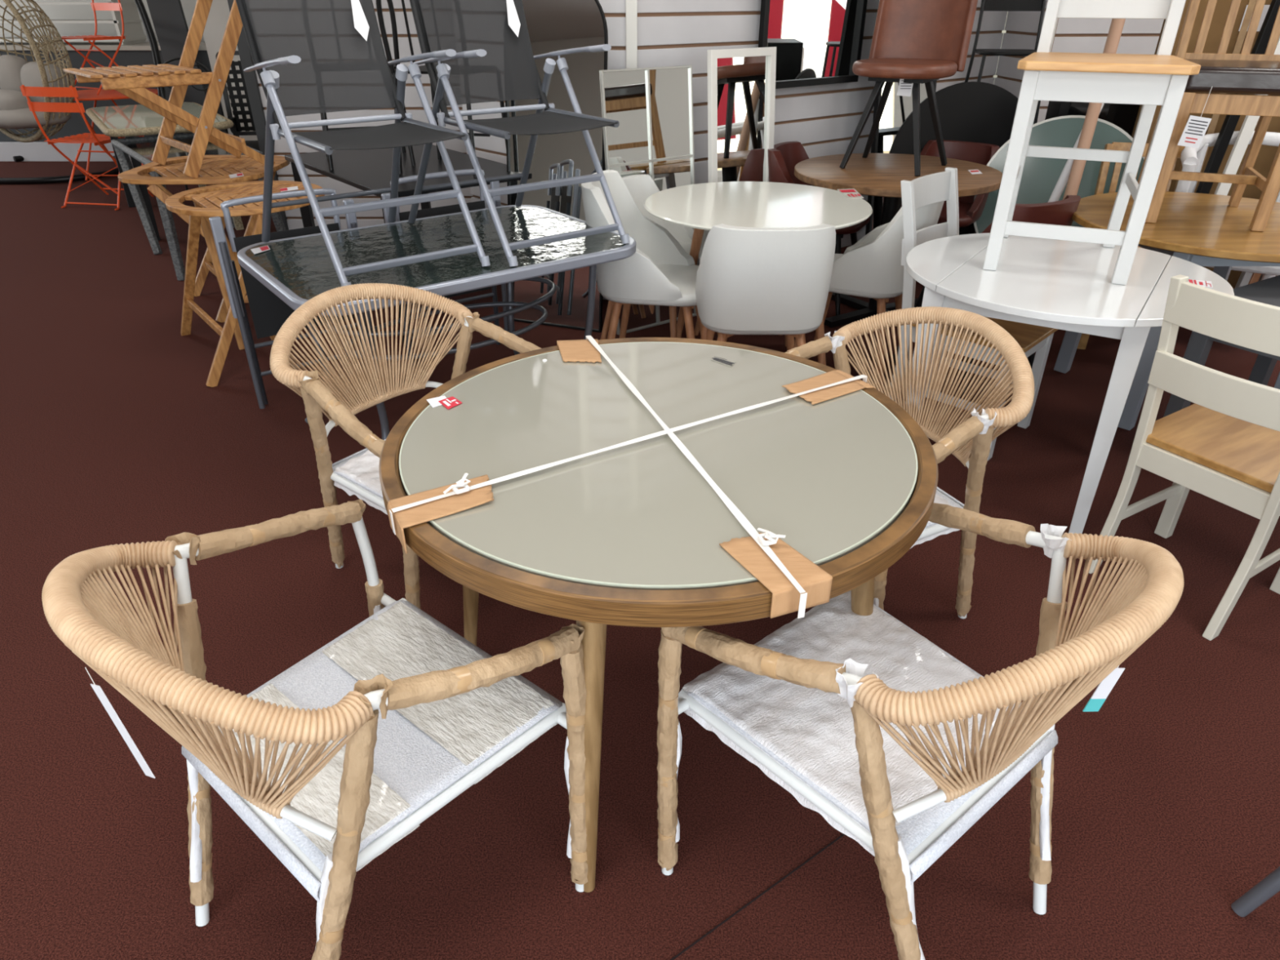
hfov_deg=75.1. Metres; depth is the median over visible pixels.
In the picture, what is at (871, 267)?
tub chair
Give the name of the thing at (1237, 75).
oak chair
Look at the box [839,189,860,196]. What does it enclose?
print
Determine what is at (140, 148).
chair
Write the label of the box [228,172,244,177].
price sticker
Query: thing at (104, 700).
tag
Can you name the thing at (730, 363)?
note
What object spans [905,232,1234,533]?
table
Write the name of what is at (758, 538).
strap
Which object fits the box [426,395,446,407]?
price sticker
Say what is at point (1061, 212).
tub chair
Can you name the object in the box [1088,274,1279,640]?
chair
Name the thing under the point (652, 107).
mirror
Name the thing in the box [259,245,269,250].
print
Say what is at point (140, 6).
stand
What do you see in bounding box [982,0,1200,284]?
chair
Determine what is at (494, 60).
sling chair
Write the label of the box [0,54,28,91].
cushion
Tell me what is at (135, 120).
chair
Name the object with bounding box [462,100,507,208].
wall
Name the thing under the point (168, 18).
panel
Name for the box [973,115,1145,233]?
chair
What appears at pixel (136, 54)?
wall
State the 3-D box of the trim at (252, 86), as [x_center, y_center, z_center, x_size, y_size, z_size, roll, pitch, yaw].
[-2.530,-2.994,5.223,0.070,2.900,0.100,0,30,0]
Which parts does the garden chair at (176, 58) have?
leg, leg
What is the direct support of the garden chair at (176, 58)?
on the floor
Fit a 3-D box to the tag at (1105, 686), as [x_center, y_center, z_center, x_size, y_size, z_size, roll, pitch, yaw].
[0.695,0.303,1.240,0.050,0.118,0.002,-8,31,-13]
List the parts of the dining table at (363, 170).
leg, leg, leg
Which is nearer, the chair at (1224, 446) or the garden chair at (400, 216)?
the chair at (1224, 446)
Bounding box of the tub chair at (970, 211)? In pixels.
[901,139,999,234]
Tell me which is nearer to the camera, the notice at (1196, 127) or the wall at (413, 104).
the notice at (1196, 127)
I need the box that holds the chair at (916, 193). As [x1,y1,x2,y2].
[889,167,1058,461]
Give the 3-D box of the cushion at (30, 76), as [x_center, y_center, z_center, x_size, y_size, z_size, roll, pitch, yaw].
[-5.086,-3.365,7.148,0.441,0.405,0.240,11,32,17]
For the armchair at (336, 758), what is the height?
0.827 m
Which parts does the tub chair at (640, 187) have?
leg, leg, backrest, leg, seat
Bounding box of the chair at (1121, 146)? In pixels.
[1076,142,1185,349]
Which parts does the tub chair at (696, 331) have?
leg, backrest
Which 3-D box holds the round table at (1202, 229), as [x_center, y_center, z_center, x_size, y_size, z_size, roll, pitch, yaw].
[2.235,-0.683,3.400,1.050,0.751,1.050,0,30,0]
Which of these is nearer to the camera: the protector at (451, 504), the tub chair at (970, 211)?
the protector at (451, 504)
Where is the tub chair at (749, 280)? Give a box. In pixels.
[695,223,835,350]
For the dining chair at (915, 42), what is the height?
0.952 m
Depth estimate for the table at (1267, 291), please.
2.86 m
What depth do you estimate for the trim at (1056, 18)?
5.30 m
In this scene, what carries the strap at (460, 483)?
on the round dining table at (630, 535)
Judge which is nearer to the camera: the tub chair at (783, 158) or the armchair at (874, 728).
the armchair at (874, 728)
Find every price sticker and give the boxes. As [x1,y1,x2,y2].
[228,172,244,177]
[250,245,270,253]
[280,186,297,191]
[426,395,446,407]
[438,395,462,408]
[837,188,863,198]
[968,168,982,173]
[1187,279,1213,288]
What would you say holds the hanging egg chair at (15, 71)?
hanging from the stand
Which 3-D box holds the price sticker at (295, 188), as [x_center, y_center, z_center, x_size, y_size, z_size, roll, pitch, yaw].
[-1.619,-1.343,3.840,0.108,0.001,0.075,-24,38,-35]
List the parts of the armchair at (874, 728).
leg, seat, seat frame, arm rail, bound rail, leg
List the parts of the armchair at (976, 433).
arm rail, bound rail, seat frame, seat, leg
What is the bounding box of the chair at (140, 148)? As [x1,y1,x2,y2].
[111,132,285,280]
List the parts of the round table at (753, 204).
leg, leg, leg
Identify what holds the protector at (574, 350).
on the round dining table at (630, 535)
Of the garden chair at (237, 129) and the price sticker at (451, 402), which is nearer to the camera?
the price sticker at (451, 402)
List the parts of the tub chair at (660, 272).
leg, leg, seat, under frame, leg, leg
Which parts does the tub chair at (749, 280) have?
leg, leg, under frame, seat, leg, leg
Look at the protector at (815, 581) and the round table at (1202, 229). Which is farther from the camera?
the round table at (1202, 229)
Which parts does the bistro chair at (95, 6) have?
seat rail, leg, leg, seat rail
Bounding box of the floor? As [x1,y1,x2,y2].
[0,161,1279,959]
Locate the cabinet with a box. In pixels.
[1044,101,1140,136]
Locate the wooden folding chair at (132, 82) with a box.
[63,0,275,178]
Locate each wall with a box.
[0,0,204,42]
[0,42,226,142]
[253,0,472,230]
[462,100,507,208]
[598,0,626,299]
[637,0,1007,247]
[993,0,1058,98]
[1037,17,1164,122]
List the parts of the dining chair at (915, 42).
leg, leg, plate, seat, leg, backrest, leg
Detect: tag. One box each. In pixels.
[84,666,155,778]
[1082,665,1124,711]
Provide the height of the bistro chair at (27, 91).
0.908 m
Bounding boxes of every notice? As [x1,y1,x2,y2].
[896,79,913,96]
[1177,86,1212,148]
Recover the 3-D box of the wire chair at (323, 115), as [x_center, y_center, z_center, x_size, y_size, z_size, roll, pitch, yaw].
[-1.412,-2.076,4.113,0.422,0.953,0.468,-10,32,-17]
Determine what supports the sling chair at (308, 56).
on the patio table at (295, 269)
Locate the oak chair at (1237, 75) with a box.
[1137,0,1279,231]
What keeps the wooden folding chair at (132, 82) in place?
on the wooden table at (215, 169)
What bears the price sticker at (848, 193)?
on the round table at (753, 204)
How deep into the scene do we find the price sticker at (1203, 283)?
2.49 m
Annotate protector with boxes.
[386,474,493,553]
[556,338,601,362]
[719,530,832,618]
[782,369,875,404]
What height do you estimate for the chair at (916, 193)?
0.930 m
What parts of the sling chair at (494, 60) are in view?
leg, armrest, leg, leg, armrest, leg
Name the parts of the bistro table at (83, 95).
leg, leg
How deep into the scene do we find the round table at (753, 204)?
3.43 m
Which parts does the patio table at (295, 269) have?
leg, leg, glass, frame, leg, leg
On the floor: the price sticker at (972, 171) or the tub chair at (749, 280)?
the tub chair at (749, 280)
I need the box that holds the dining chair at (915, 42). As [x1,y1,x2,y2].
[839,0,977,176]
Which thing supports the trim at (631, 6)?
attached to the wall at (824, 119)
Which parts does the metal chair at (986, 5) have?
leg, leg, seat, backrest, leg, leg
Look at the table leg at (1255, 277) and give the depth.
4.21 m
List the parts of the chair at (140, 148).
leg, leg, glass, leg, leg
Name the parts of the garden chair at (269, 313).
leg, leg, leg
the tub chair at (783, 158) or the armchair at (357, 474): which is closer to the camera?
the armchair at (357, 474)
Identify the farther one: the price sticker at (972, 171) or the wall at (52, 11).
the wall at (52, 11)
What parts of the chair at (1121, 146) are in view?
leg, post, rail, post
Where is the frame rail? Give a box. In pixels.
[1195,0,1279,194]
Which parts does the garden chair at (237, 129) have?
armrest, leg, seat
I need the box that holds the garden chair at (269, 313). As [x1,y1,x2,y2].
[208,188,378,408]
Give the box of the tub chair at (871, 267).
[794,200,944,391]
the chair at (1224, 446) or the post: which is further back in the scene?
the post
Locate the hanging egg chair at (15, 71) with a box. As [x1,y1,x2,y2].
[0,0,75,142]
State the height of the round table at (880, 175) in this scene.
0.745 m
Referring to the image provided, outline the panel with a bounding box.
[146,0,206,106]
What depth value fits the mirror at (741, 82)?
4.17 m
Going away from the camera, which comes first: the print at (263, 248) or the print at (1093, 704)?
the print at (1093, 704)
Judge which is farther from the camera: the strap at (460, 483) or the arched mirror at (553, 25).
the arched mirror at (553, 25)
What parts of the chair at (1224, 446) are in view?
post, leg, seat, rail, rail, post, leg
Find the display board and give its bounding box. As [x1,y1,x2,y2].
[195,0,257,140]
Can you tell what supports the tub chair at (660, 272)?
on the floor
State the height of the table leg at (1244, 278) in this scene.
1.028 m
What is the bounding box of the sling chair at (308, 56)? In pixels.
[235,0,490,286]
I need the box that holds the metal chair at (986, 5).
[964,0,1046,123]
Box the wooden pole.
[1062,18,1125,199]
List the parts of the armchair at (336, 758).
leg, bound rail, arm rail, leg, seat frame, seat, leg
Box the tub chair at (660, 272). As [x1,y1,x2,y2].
[581,169,702,339]
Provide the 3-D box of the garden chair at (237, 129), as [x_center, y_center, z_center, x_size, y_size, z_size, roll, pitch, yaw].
[-3.033,-2.807,6.676,0.600,1.110,0.577,-4,31,-7]
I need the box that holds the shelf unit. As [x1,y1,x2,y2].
[0,0,146,44]
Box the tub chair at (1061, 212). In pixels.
[890,195,1080,396]
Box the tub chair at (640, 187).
[600,173,718,339]
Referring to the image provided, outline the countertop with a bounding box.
[0,42,206,50]
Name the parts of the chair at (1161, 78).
leg, post, seat, rail, post, leg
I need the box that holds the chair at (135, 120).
[85,102,244,240]
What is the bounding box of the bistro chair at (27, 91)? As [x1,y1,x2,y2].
[19,84,154,210]
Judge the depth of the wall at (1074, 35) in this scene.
5.37 m
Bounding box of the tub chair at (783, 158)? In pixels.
[767,141,870,315]
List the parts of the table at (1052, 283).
leg, leg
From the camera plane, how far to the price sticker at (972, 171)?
4.05 m
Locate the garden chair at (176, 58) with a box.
[160,57,228,190]
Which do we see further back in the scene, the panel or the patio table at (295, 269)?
the panel
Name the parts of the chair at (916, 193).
post, rail, rail, post, seat, leg, leg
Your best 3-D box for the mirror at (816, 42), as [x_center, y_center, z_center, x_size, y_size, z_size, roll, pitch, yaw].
[0.981,-2.713,4.583,0.840,0.980,0.035,-22,37,-32]
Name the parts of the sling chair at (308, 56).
armrest, leg, leg, leg, armrest, leg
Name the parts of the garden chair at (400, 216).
leg, leg, leg, leg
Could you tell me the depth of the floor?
1.98 m
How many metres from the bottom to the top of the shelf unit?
0.420 m
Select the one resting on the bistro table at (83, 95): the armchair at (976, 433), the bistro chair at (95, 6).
the bistro chair at (95, 6)
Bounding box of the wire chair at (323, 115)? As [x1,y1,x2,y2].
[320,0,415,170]
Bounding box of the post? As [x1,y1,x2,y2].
[1048,102,1104,202]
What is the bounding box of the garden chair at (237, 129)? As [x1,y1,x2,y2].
[215,50,259,151]
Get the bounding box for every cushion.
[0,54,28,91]
[0,88,33,110]
[0,107,71,128]
[20,62,75,102]
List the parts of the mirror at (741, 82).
glass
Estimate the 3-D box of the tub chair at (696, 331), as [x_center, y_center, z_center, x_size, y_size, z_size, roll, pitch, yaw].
[0.500,-0.947,3.903,0.484,0.703,0.544,0,30,0]
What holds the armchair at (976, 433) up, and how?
on the floor
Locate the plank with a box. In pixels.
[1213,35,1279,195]
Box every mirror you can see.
[505,0,608,332]
[599,65,697,334]
[707,46,776,182]
[758,0,867,88]
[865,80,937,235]
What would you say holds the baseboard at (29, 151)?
on the floor
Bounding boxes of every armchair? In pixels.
[41,499,588,959]
[269,283,541,608]
[657,502,1184,959]
[785,306,1034,618]
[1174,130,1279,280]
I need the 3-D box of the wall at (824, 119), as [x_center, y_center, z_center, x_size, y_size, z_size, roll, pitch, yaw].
[1.249,-2.833,4.882,3.328,2.965,0.045,-22,37,-32]
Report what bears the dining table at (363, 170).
on the floor
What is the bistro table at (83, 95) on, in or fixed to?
on the floor
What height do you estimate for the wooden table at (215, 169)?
0.729 m
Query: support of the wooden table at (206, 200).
on the floor
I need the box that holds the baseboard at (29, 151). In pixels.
[0,142,130,161]
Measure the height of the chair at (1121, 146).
0.881 m
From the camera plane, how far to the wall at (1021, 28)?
5.73 m
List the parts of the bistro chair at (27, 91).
seat rail, leg, seat rail, leg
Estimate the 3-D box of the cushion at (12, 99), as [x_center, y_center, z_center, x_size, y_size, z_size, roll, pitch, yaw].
[-5.373,-3.171,7.014,0.552,0.222,0.280,12,32,19]
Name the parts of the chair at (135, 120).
leg, leg, glass, leg, leg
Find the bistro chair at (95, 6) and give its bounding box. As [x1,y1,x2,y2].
[61,0,125,95]
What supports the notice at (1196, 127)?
hanging from the oak chair at (1237, 75)
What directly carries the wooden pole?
on the floor
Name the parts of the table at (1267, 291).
leg, leg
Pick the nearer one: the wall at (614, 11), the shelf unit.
the wall at (614, 11)
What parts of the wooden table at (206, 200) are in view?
leg, leg, leg, leg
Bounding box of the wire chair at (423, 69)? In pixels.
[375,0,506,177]
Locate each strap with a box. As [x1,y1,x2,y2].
[389,374,866,534]
[586,335,807,618]
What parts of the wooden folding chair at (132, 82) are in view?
seat rail, seat rail, leg, leg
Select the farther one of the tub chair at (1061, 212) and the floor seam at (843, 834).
the tub chair at (1061, 212)
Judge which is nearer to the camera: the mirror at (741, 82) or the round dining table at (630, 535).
the round dining table at (630, 535)
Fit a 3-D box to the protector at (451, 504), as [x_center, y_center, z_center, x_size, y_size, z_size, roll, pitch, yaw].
[-0.330,0.054,1.430,0.182,0.056,0.094,-16,34,-25]
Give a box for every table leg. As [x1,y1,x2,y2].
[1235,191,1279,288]
[1248,272,1261,284]
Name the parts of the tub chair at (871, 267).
leg, seat, under frame, leg, backrest, leg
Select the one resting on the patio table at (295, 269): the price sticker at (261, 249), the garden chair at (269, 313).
the price sticker at (261, 249)
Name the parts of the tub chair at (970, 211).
seat, leg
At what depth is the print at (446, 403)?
1.76 m
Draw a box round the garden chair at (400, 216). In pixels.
[381,168,509,368]
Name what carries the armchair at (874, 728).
on the floor
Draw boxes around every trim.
[227,0,288,230]
[625,0,637,68]
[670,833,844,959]
[1048,17,1057,52]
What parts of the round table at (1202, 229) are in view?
leg, leg, leg, leg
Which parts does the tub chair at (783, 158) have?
backrest, leg, seat, leg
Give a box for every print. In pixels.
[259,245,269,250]
[443,399,457,405]
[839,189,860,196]
[1082,698,1106,711]
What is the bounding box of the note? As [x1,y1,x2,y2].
[710,356,736,367]
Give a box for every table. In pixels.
[73,88,158,181]
[117,155,289,322]
[164,180,324,386]
[236,204,635,439]
[284,144,532,347]
[378,337,937,892]
[644,181,872,365]
[794,153,1002,327]
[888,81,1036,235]
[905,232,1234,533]
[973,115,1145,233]
[1053,191,1279,430]
[1163,275,1279,417]
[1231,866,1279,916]
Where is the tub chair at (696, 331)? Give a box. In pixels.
[693,230,782,335]
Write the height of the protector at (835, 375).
0.036 m
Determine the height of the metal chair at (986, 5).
0.823 m
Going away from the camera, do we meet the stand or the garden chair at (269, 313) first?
the garden chair at (269, 313)
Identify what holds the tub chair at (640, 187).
on the floor
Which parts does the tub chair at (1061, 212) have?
leg, leg, leg, backrest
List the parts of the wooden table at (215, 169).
leg, leg, leg, leg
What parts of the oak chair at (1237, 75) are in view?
post, leg, rail, post, leg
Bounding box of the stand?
[0,0,166,184]
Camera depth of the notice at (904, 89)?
3.88 m
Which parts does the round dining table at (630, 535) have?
leg, leg, glass, leg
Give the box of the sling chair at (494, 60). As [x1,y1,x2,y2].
[408,0,630,266]

